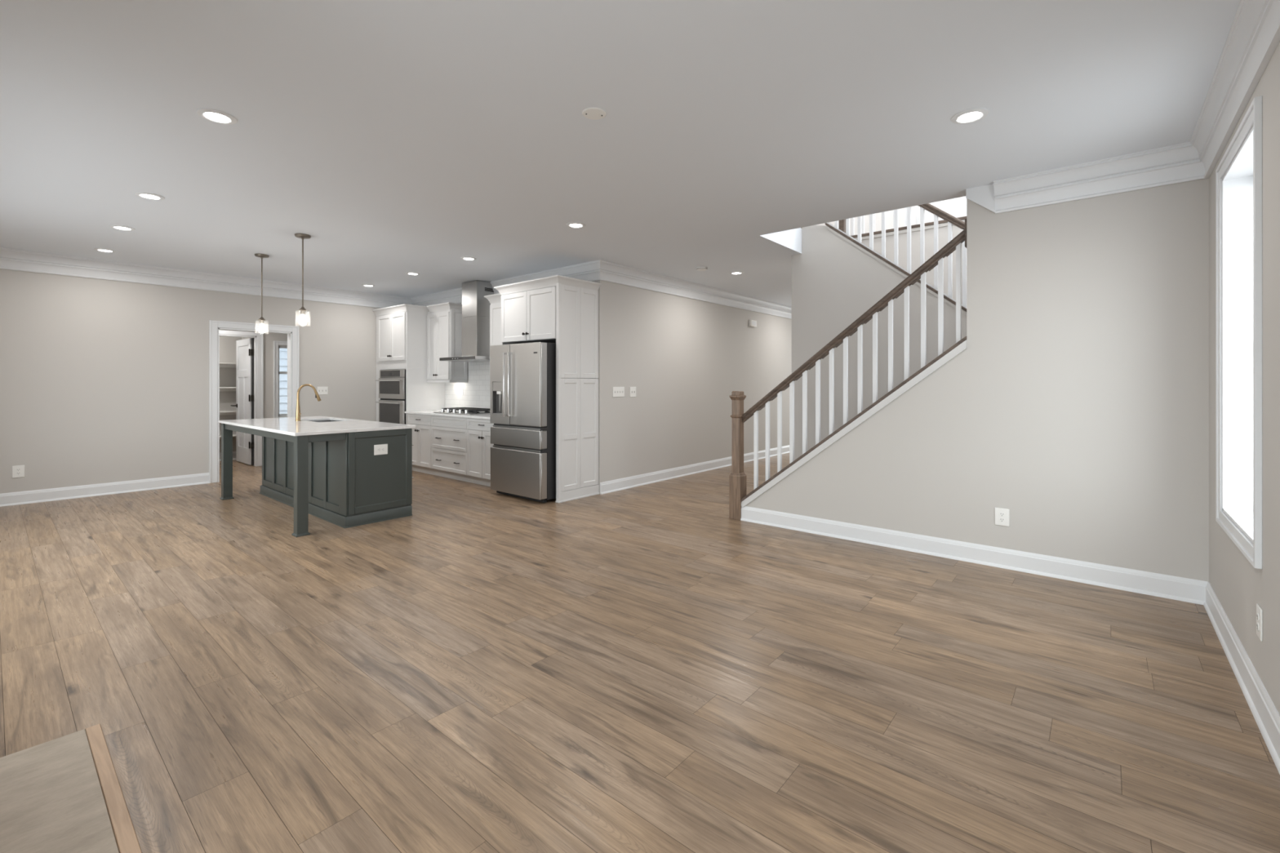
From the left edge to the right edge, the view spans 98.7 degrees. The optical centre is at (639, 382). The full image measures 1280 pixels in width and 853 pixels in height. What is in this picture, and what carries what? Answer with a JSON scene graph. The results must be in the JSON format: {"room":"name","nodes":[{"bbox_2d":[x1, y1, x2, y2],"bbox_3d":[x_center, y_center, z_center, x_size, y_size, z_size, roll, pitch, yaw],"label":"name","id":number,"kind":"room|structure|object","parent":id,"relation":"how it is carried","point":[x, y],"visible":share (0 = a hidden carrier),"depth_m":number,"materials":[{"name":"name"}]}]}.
{"room":"living room","nodes":[
{"label":"living room","id":0,"kind":"room"},
{"bbox_2d":[0,268,381,493],"bbox_3d":[-5.617,-0.054,7.486,0.120,2.769,5.440,0,0,40],"label":"wall","id":1,"kind":"structure","parent":0,"point":[102,380],"depth_m":6.67,"materials":[{"name":"grey paint"}]},
{"bbox_2d":[12,465,24,478],"bbox_3d":[-6.787,0.970,5.998,0.009,0.130,0.090,0,0,40],"label":"outlet","id":2,"kind":"object","parent":1,"relation":"attached to","point":[18,471],"visible":1,"depth_m":6.00,"materials":[{"name":"white plastic"}]},
{"bbox_2d":[0,472,209,506],"bbox_3d":[-5.803,1.261,7.152,0.026,0.138,4.690,0,0,40],"label":"baseboard","id":3,"kind":"structure","parent":1,"relation":"attached to","point":[109,488],"depth_m":6.47,"materials":[{"name":"white wood"}]},
{"bbox_2d":[208,320,298,483],"bbox_3d":[-5.407,0.252,7.718,0.149,2.157,1.059,0,0,40],"label":"door frame","id":4,"kind":"structure","parent":1,"relation":"in","point":[292,332],"depth_m":7.36,"materials":[{"name":"white wood"}]},
{"bbox_2d":[317,386,328,394],"bbox_3d":[-4.812,0.120,8.332,0.018,0.120,0.150,0,0,40],"label":"light switch","id":5,"kind":"object","parent":1,"relation":"attached to","point":[321,390],"visible":0.94,"depth_m":8.34,"materials":[{"name":"white plastic"}]},
{"bbox_2d":[0,247,791,319],"bbox_3d":[-1.344,-1.331,8.209,13.143,0.215,3.933,0,0,-18],"label":"crown molding","id":6,"kind":"structure","parent":1,"relation":"attached to","point":[10,259],"depth_m":7.26,"materials":[{"name":"white wood"}]},
{"bbox_2d":[219,336,251,452],"bbox_3d":[-7.115,0.080,8.671,1.220,2.500,1.880,0,0,40],"label":"wall","id":7,"kind":"structure","parent":0,"point":[227,344],"depth_m":9.46,"materials":[{"name":"grey paint"}]},
{"bbox_2d":[219,362,235,368],"bbox_3d":[-7.378,-0.295,8.880,0.310,0.075,1.660,0,0,40],"label":"shelf","id":8,"kind":"object","parent":7,"relation":"attached to","point":[221,364],"visible":0.02,"depth_m":9.42,"materials":[{"name":"white wood"}]},
{"bbox_2d":[219,386,235,391],"bbox_3d":[-7.378,0.112,8.880,0.310,0.075,1.660,0,0,40],"label":"shelf","id":9,"kind":"object","parent":7,"relation":"attached to","point":[221,388],"visible":0.02,"depth_m":9.38,"materials":[{"name":"white wood"}]},
{"bbox_2d":[219,410,235,415],"bbox_3d":[-7.378,0.516,8.880,0.310,0.075,1.660,0,0,40],"label":"shelf","id":10,"kind":"object","parent":7,"relation":"attached to","point":[221,412],"visible":0.02,"depth_m":9.38,"materials":[{"name":"white wood"}]},
{"bbox_2d":[219,451,235,461],"bbox_3d":[-7.487,1.261,8.971,0.026,0.138,1.660,0,0,40],"label":"baseboard","id":11,"kind":"structure","parent":7,"relation":"attached to","point":[233,452],"depth_m":9.50,"materials":[{"name":"white wood"}]},
{"bbox_2d":[219,434,235,439],"bbox_3d":[-7.378,0.927,8.880,0.310,0.075,1.660,0,0,40],"label":"shelf","id":12,"kind":"object","parent":7,"relation":"attached to","point":[233,435],"visible":0.02,"depth_m":9.36,"materials":[{"name":"white wood"}]},
{"bbox_2d":[219,329,263,466],"bbox_3d":[-6.707,0.253,8.729,0.960,2.155,0.975,0,0,40],"label":"door","id":13,"kind":"structure","parent":7,"relation":"in","point":[249,352],"depth_m":8.79,"materials":[{"name":"white wood"}]},
{"bbox_2d":[219,332,287,418],"bbox_3d":[-6.146,0.080,8.782,0.120,2.500,3.500,0,0,40],"label":"wall","id":14,"kind":"structure","parent":0,"point":[268,338],"depth_m":8.87,"materials":[{"name":"grey paint"}]},
{"bbox_2d":[273,340,287,417],"bbox_3d":[-5.705,-0.028,9.261,0.115,1.305,0.840,0,0,40],"label":"window","id":15,"kind":"structure","parent":14,"relation":"in","point":[277,344],"depth_m":8.94,"materials":[{"name":"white glass"}]},
{"bbox_2d":[427,311,468,382],"bbox_3d":[-2.193,-0.054,8.078,4.350,2.769,0.120,0,0,40],"label":"wall","id":16,"kind":"structure","parent":0,"point":[428,311],"depth_m":8.35,"materials":[{"name":"grey paint"}]},
{"bbox_2d":[426,302,467,382],"bbox_3d":[-2.956,-0.590,8.401,0.703,1.177,0.350,0,0,40],"label":"upper cabinet","id":17,"kind":"object","parent":16,"relation":"attached to","point":[444,320],"visible":0.94,"depth_m":8.24,"materials":[{"name":"white wood"}]},
{"bbox_2d":[439,280,493,361],"bbox_3d":[-2.394,-0.874,7.832,0.904,1.118,0.494,0,0,40],"label":"range hood","id":18,"kind":"object","parent":16,"relation":"attached to","point":[475,307],"visible":0.92,"depth_m":7.76,"materials":[{"name":"silver metal"}]},
{"bbox_2d":[444,360,489,411],"bbox_3d":[-2.212,-0.395,8.009,2.330,1.650,0.009,0,0,40],"label":"backsplash","id":19,"kind":"structure","parent":16,"relation":"attached to","point":[477,391],"depth_m":8.25,"materials":[{"name":"tile"}]},
{"bbox_2d":[460,386,463,395],"bbox_3d":[-2.734,0.130,8.437,0.075,0.120,0.009,0,0,40],"label":"outlet","id":20,"kind":"object","parent":19,"relation":"attached to","point":[461,388],"visible":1,"depth_m":8.43,"materials":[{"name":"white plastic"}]},
{"bbox_2d":[484,293,502,345],"bbox_3d":[-1.726,-0.590,7.363,0.735,1.177,0.350,0,0,40],"label":"upper cabinet","id":21,"kind":"object","parent":16,"relation":"attached to","point":[495,300],"visible":0.12,"depth_m":7.37,"materials":[{"name":"white wood"}]},
{"bbox_2d":[0,0,1240,306],"bbox_3d":[-0.525,-1.445,7.874,12.323,0.550,12.840,0,0,40],"label":"ceiling","id":22,"kind":"structure","parent":0,"point":[401,137],"depth_m":2.98,"materials":[{"name":"white paint"}]},
{"bbox_2d":[93,248,115,252],"bbox_3d":[-5.803,-1.434,5.962,0.176,0.010,0.176,0,0,40],"label":"recessed light","id":23,"kind":"object","parent":22,"relation":"in","point":[96,249],"visible":1,"depth_m":5.93,"materials":[{"name":"white"}]},
{"bbox_2d":[109,224,135,231],"bbox_3d":[-4.800,-1.434,5.095,0.176,0.010,0.176,0,0,40],"label":"recessed light","id":24,"kind":"object","parent":22,"relation":"in","point":[117,227],"visible":1,"depth_m":5.08,"materials":[{"name":"white"}]},
{"bbox_2d":[134,191,164,199],"bbox_3d":[-3.772,-1.434,4.228,0.176,0.010,0.176,0,0,40],"label":"recessed light","id":25,"kind":"object","parent":22,"relation":"in","point":[143,194],"visible":1,"depth_m":4.21,"materials":[{"name":"white"}]},
{"bbox_2d":[195,107,237,124],"bbox_3d":[-2.283,-1.434,2.966,0.176,0.010,0.176,0,0,40],"label":"recessed light","id":26,"kind":"object","parent":22,"relation":"in","point":[216,116],"visible":1,"depth_m":2.95,"materials":[{"name":"white"}]},
{"bbox_2d":[254,253,269,334],"bbox_3d":[-4.255,-0.994,6.183,0.136,0.890,0.136,0,0,40],"label":"pendant light","id":27,"kind":"object","parent":22,"relation":"hanging from","point":[261,329],"visible":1,"depth_m":6.18,"materials":[{"name":"white glass"}]},
{"bbox_2d":[294,233,311,324],"bbox_3d":[-3.287,-0.994,5.355,0.136,0.890,0.136,0,0,40],"label":"pendant light","id":28,"kind":"object","parent":22,"relation":"hanging from","point":[302,321],"visible":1,"depth_m":5.35,"materials":[{"name":"brown metal"}]},
{"bbox_2d":[361,284,374,286],"bbox_3d":[-4.013,-1.434,8.114,0.176,0.010,0.176,0,0,40],"label":"recessed light","id":29,"kind":"object","parent":22,"relation":"in","point":[365,285],"visible":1,"depth_m":8.07,"materials":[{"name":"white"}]},
{"bbox_2d":[405,271,420,275],"bbox_3d":[-2.990,-1.434,7.232,0.176,0.010,0.176,0,0,40],"label":"recessed light","id":30,"kind":"object","parent":22,"relation":"in","point":[407,273],"visible":1,"depth_m":7.22,"materials":[{"name":"white"}]},
{"bbox_2d":[460,256,476,260],"bbox_3d":[-1.984,-1.434,6.358,0.176,0.010,0.176,0,0,40],"label":"recessed light","id":31,"kind":"object","parent":22,"relation":"in","point":[466,258],"visible":1,"depth_m":6.33,"materials":[{"name":"white"}]},
{"bbox_2d":[566,222,585,227],"bbox_3d":[-0.584,-1.434,5.006,0.176,0.010,0.176,0,0,40],"label":"recessed light","id":32,"kind":"object","parent":22,"relation":"in","point":[572,224],"visible":1,"depth_m":4.98,"materials":[{"name":"white plastic"}]},
{"bbox_2d":[582,107,606,119],"bbox_3d":[-0.245,-1.434,2.934,0.128,0.010,0.128,0,0,40],"label":"cover plate","id":33,"kind":"object","parent":22,"relation":"attached to","point":[593,113],"visible":1,"depth_m":2.92,"materials":[{"name":"white plastic"}]},
{"bbox_2d":[696,266,706,271],"bbox_3d":[0.775,-1.421,6.869,0.133,0.036,0.133,0,0,40],"label":"smoke detector","id":34,"kind":"object","parent":22,"relation":"attached to","point":[700,268],"visible":1,"depth_m":6.83,"materials":[{"name":"white plastic"}]},
{"bbox_2d":[729,271,742,274],"bbox_3d":[1.263,-1.434,7.190,0.176,0.010,0.176,0,0,40],"label":"recessed light","id":35,"kind":"object","parent":22,"relation":"in","point":[731,273],"visible":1,"depth_m":7.17,"materials":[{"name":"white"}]},
{"bbox_2d":[951,107,989,124],"bbox_3d":[1.778,-1.434,2.962,0.176,0.010,0.176,0,0,40],"label":"recessed light","id":36,"kind":"object","parent":22,"relation":"in","point":[971,115],"visible":1,"depth_m":2.95,"materials":[{"name":"white"}]},
{"bbox_2d":[0,453,1279,852],"bbox_3d":[-0.617,1.333,8.510,12.883,0.006,13.565,0,0,40],"label":"floor","id":37,"kind":"structure","parent":0,"point":[650,668],"depth_m":2.40,"materials":[{"name":"brown wood"}]},
{"bbox_2d":[0,728,119,852],"bbox_3d":[-1.609,1.338,1.375,1.733,0.024,0.448,0,0,40],"label":"hearth slab","id":38,"kind":"object","parent":37,"relation":"on","point":[52,799],"visible":1,"depth_m":1.73,"materials":[{"name":"stone"}]},
{"bbox_2d":[85,724,142,852],"bbox_3d":[-1.451,1.337,1.563,1.733,0.025,0.040,0,0,40],"label":"trim","id":39,"kind":"structure","parent":37,"relation":"on","point":[126,837],"depth_m":1.77,"materials":[{"name":"brown wood"}]},
{"bbox_2d":[219,420,413,537],"bbox_3d":[-3.541,0.894,5.913,2.460,0.872,1.068,0,0,40],"label":"kitchen island","id":40,"kind":"object","parent":37,"relation":"on","point":[338,479],"visible":0.74,"depth_m":5.32,"materials":[{"name":"wood"}]},
{"bbox_2d":[217,416,415,435],"bbox_3d":[-3.542,0.444,5.910,2.435,0.028,1.083,0,0,40],"label":"island countertop","id":41,"kind":"structure","parent":40,"relation":"on","point":[286,425],"depth_m":5.53,"materials":[{"name":"white stone"}]},
{"bbox_2d":[295,383,320,421],"bbox_3d":[-3.757,0.222,6.245,0.118,0.416,0.265,0,0,40],"label":"faucet","id":42,"kind":"object","parent":41,"relation":"on","point":[298,413],"visible":1,"depth_m":6.18,"materials":[{"name":"gold metal"}]},
{"bbox_2d":[313,420,337,422],"bbox_3d":[-3.646,0.571,6.356,0.742,0.223,0.395,0,0,40],"label":"sink","id":43,"kind":"object","parent":41,"relation":"in","point":[315,420],"visible":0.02,"depth_m":6.68,"materials":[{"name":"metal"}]},
{"bbox_2d":[373,444,387,455],"bbox_3d":[-2.487,0.642,5.274,0.009,0.098,0.130,0,0,40],"label":"outlet","id":44,"kind":"object","parent":40,"relation":"attached to","point":[382,449],"visible":1,"depth_m":5.27,"materials":[{"name":"white plastic"}]},
{"bbox_2d":[372,303,444,424],"bbox_3d":[-3.699,0.076,8.812,1.078,2.508,0.692,0,0,40],"label":"tall cabinet","id":45,"kind":"object","parent":37,"relation":"on","point":[401,329],"visible":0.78,"depth_m":8.46,"materials":[{"name":"white wood"}]},
{"bbox_2d":[374,369,405,424],"bbox_3d":[-3.798,0.370,8.642,0.810,1.140,0.367,0,0,40],"label":"wall oven","id":46,"kind":"object","parent":45,"relation":"in","point":[392,383],"visible":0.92,"depth_m":8.51,"materials":[{"name":"silver metal"}]},
{"bbox_2d":[407,413,435,475],"bbox_3d":[-3.058,0.895,8.280,0.701,0.869,0.665,0,0,40],"label":"base cabinet","id":47,"kind":"object","parent":37,"relation":"on","point":[421,433],"visible":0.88,"depth_m":8.02,"materials":[{"name":"white wood"}]},
{"bbox_2d":[431,415,471,482],"bbox_3d":[-2.440,0.895,7.759,0.911,0.869,0.665,0,0,40],"label":"base cabinet","id":48,"kind":"object","parent":37,"relation":"on","point":[448,433],"visible":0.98,"depth_m":7.53,"materials":[{"name":"white wood"}]},
{"bbox_2d":[404,409,489,419],"bbox_3d":[-2.429,0.445,7.758,2.338,0.030,0.666,0,0,40],"label":"countertop","id":49,"kind":"structure","parent":48,"relation":"on","point":[486,416],"depth_m":7.52,"materials":[{"name":"white stone"}]},
{"bbox_2d":[433,407,489,415],"bbox_3d":[-2.438,0.398,7.761,0.904,0.064,0.524,0,0,40],"label":"gas cooktop","id":50,"kind":"object","parent":49,"relation":"in","point":[458,411],"visible":0.94,"depth_m":7.59,"materials":[{"name":"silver metal"}]},
{"bbox_2d":[466,417,493,486],"bbox_3d":[-1.815,0.895,7.232,0.720,0.869,0.665,0,0,40],"label":"base cabinet","id":51,"kind":"object","parent":37,"relation":"on","point":[479,445],"visible":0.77,"depth_m":7.08,"materials":[{"name":"white wood"}]},
{"bbox_2d":[489,342,555,502],"bbox_3d":[-1.198,0.444,6.543,0.924,1.772,0.862,0,0,40],"label":"refrigerator","id":52,"kind":"object","parent":37,"relation":"on","point":[522,376],"visible":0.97,"depth_m":6.14,"materials":[{"name":"silver metal"}]},
{"bbox_2d":[555,283,599,502],"bbox_3d":[-0.711,0.115,6.324,0.058,2.430,0.642,0,0,40],"label":"end panel","id":53,"kind":"object","parent":37,"relation":"on","point":[576,308],"visible":1,"depth_m":6.29,"materials":[{"name":"white wood"}]},
{"bbox_2d":[493,275,601,344],"bbox_3d":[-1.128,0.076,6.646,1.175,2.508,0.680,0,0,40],"label":"upper cabinet","id":54,"kind":"object","parent":53,"relation":"attached to","point":[528,308],"visible":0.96,"depth_m":6.40,"materials":[{"name":"white wood"}]},
{"bbox_3d":[2.911,-0.205,5.152,3.155,3.070,1.962,0,0,40],"label":"staircase","id":55,"kind":"structure","parent":37,"relation":"on","visible":0},
{"bbox_2d":[728,218,966,519],"bbox_3d":[1.699,0.050,4.795,2.025,2.559,0.162,0,0,40],"label":"stair railing","id":56,"kind":"object","parent":55,"relation":"on","point":[738,499],"visible":0.98,"depth_m":4.73,"materials":[{"name":"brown wood"}]},
{"bbox_2d":[825,203,966,315],"bbox_3d":[2.653,-1.478,5.480,1.649,2.164,0.150,0,0,40],"label":"stair railing","id":57,"kind":"object","parent":55,"relation":"on","point":[951,220],"visible":0.48,"depth_m":5.38,"materials":[{"name":"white wood"}]},
{"bbox_2d":[593,280,791,493],"bbox_3d":[1.830,-0.054,9.381,0.120,2.769,7.300,0,0,40],"label":"wall","id":58,"kind":"structure","parent":0,"point":[684,358],"depth_m":7.77,"materials":[{"name":"grey paint"}]},
{"bbox_2d":[613,386,624,396],"bbox_3d":[-0.268,0.113,6.787,0.018,0.113,0.194,0,0,40],"label":"light switch","id":59,"kind":"object","parent":58,"relation":"attached to","point":[617,391],"visible":1,"depth_m":6.78,"materials":[{"name":"white plastic"}]},
{"bbox_2d":[630,386,635,396],"bbox_3d":[-0.084,0.118,7.005,0.018,0.130,0.115,0,0,40],"label":"light switch","id":60,"kind":"object","parent":58,"relation":"attached to","point":[633,389],"visible":1,"depth_m":7.00,"materials":[{"name":"white plastic"}]},
{"bbox_2d":[600,444,789,494],"bbox_3d":[1.885,1.261,9.334,0.026,0.138,7.300,0,0,40],"label":"baseboard","id":61,"kind":"structure","parent":58,"relation":"attached to","point":[612,486],"depth_m":7.64,"materials":[{"name":"white wood"}]},
{"bbox_2d":[749,320,756,327],"bbox_3d":[1.926,-1.010,9.365,0.048,0.110,0.200,0,0,40],"label":"door chime","id":62,"kind":"object","parent":58,"relation":"attached to","point":[752,322],"visible":1,"depth_m":9.32,"materials":[{"name":"white plastic"}]},
{"bbox_2d":[791,225,966,460],"bbox_3d":[2.516,-0.220,5.596,2.010,3.100,0.120,0,0,40],"label":"wall","id":63,"kind":"structure","parent":0,"point":[834,282],"depth_m":5.82,"materials":[{"name":"grey paint"}]},
{"bbox_2d":[815,196,964,235],"bbox_3d":[3.658,-2.955,7.839,5.483,2.430,0.100,0,0,40],"label":"wall","id":64,"kind":"structure","parent":0,"point":[960,202],"depth_m":7.74,"materials":[{"name":"white paint"}]},
{"bbox_2d":[861,225,962,304],"bbox_3d":[3.626,-0.215,5.916,3.053,3.090,0.120,0,0,40],"label":"wall","id":65,"kind":"structure","parent":0,"point":[942,231],"depth_m":6.22,"materials":[{"name":"grey paint"}]},
{"bbox_2d":[745,177,1208,582],"bbox_3d":[2.230,-0.054,4.359,3.178,2.769,0.120,0,0,40],"label":"wall","id":66,"kind":"structure","parent":0,"point":[1075,404],"depth_m":3.73,"materials":[{"name":"grey paint"}]},
{"bbox_2d":[740,506,1208,604],"bbox_3d":[2.184,1.261,4.303,3.177,0.138,0.026,0,0,40],"label":"baseboard","id":67,"kind":"structure","parent":66,"relation":"attached to","point":[1171,587],"depth_m":3.95,"materials":[{"name":"white wood"}]},
{"bbox_2d":[995,507,1009,526],"bbox_3d":[2.607,0.968,3.956,0.088,0.124,0.009,0,0,40],"label":"outlet","id":68,"kind":"object","parent":66,"relation":"attached to","point":[1002,515],"visible":1,"depth_m":3.95,"materials":[{"name":"white plastic"}]},
{"bbox_2d":[999,511,1004,516],"bbox_3d":[2.606,0.949,3.954,0.033,0.033,0.002,0,0,40],"label":"socket","id":69,"kind":"object","parent":68,"relation":"attached to","point":[1001,513],"depth_m":3.95,"materials":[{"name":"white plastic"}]},
{"bbox_2d":[999,517,1004,522],"bbox_3d":[2.606,0.988,3.954,0.033,0.033,0.002,0,0,40],"label":"socket","id":70,"kind":"object","parent":68,"relation":"attached to","point":[1001,519],"depth_m":3.95,"materials":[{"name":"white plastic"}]},
{"bbox_2d":[1208,41,1279,715],"bbox_3d":[2.477,-0.054,2.032,0.200,2.769,7.540,0,0,40],"label":"wall","id":71,"kind":"structure","parent":0,"point":[1238,586],"depth_m":2.14,"materials":[{"name":"grey paint"}]},
{"bbox_2d":[965,0,1279,213],"bbox_3d":[1.205,-1.331,1.659,1.263,0.215,5.330,0,0,40],"label":"crown molding","id":72,"kind":"structure","parent":71,"relation":"attached to","point":[1253,37],"depth_m":3.31,"materials":[{"name":"white wood"}]},
{"bbox_2d":[1215,95,1262,568],"bbox_3d":[2.851,-0.200,2.508,0.202,1.884,0.984,0,0,40],"label":"window","id":73,"kind":"structure","parent":71,"relation":"in","point":[1238,174],"depth_m":2.83,"materials":[{"name":"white glass"}]},
{"bbox_2d":[1203,582,1279,774],"bbox_3d":[1.678,1.261,1.260,0.026,0.138,5.330,0,0,40],"label":"baseboard","id":74,"kind":"structure","parent":71,"relation":"attached to","point":[1266,716],"depth_m":2.33,"materials":[{"name":"white wood"}]},
{"bbox_2d":[1256,603,1262,641],"bbox_3d":[2.492,0.964,2.212,0.009,0.126,0.084,0,0,40],"label":"outlet","id":75,"kind":"object","parent":71,"relation":"attached to","point":[1259,611],"visible":1,"depth_m":2.20,"materials":[{"name":"white plastic"}]},
{"label":"outside","id":76,"kind":"structure","parent":0,"visible":0},
{"bbox_2d":[279,348,287,413],"bbox_3d":[-6.098,-0.670,12.334,0.172,5.400,5.010,0,0,40],"label":"siding","id":77,"kind":"object","parent":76,"point":[282,352],"depth_m":10.99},
{"bbox_3d":[2.742,-1.731,6.753,5.483,0.019,4.140,0,0,40],"label":"floor","id":78,"kind":"structure","parent":0,"visible":0},
{"bbox_2d":[838,195,966,239],"bbox_3d":[3.623,-2.283,5.914,3.048,1.115,0.154,0,0,40],"label":"railing","id":79,"kind":"object","parent":78,"relation":"on","point":[941,223],"visible":0.08,"depth_m":6.33,"materials":[{"name":"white wood"}]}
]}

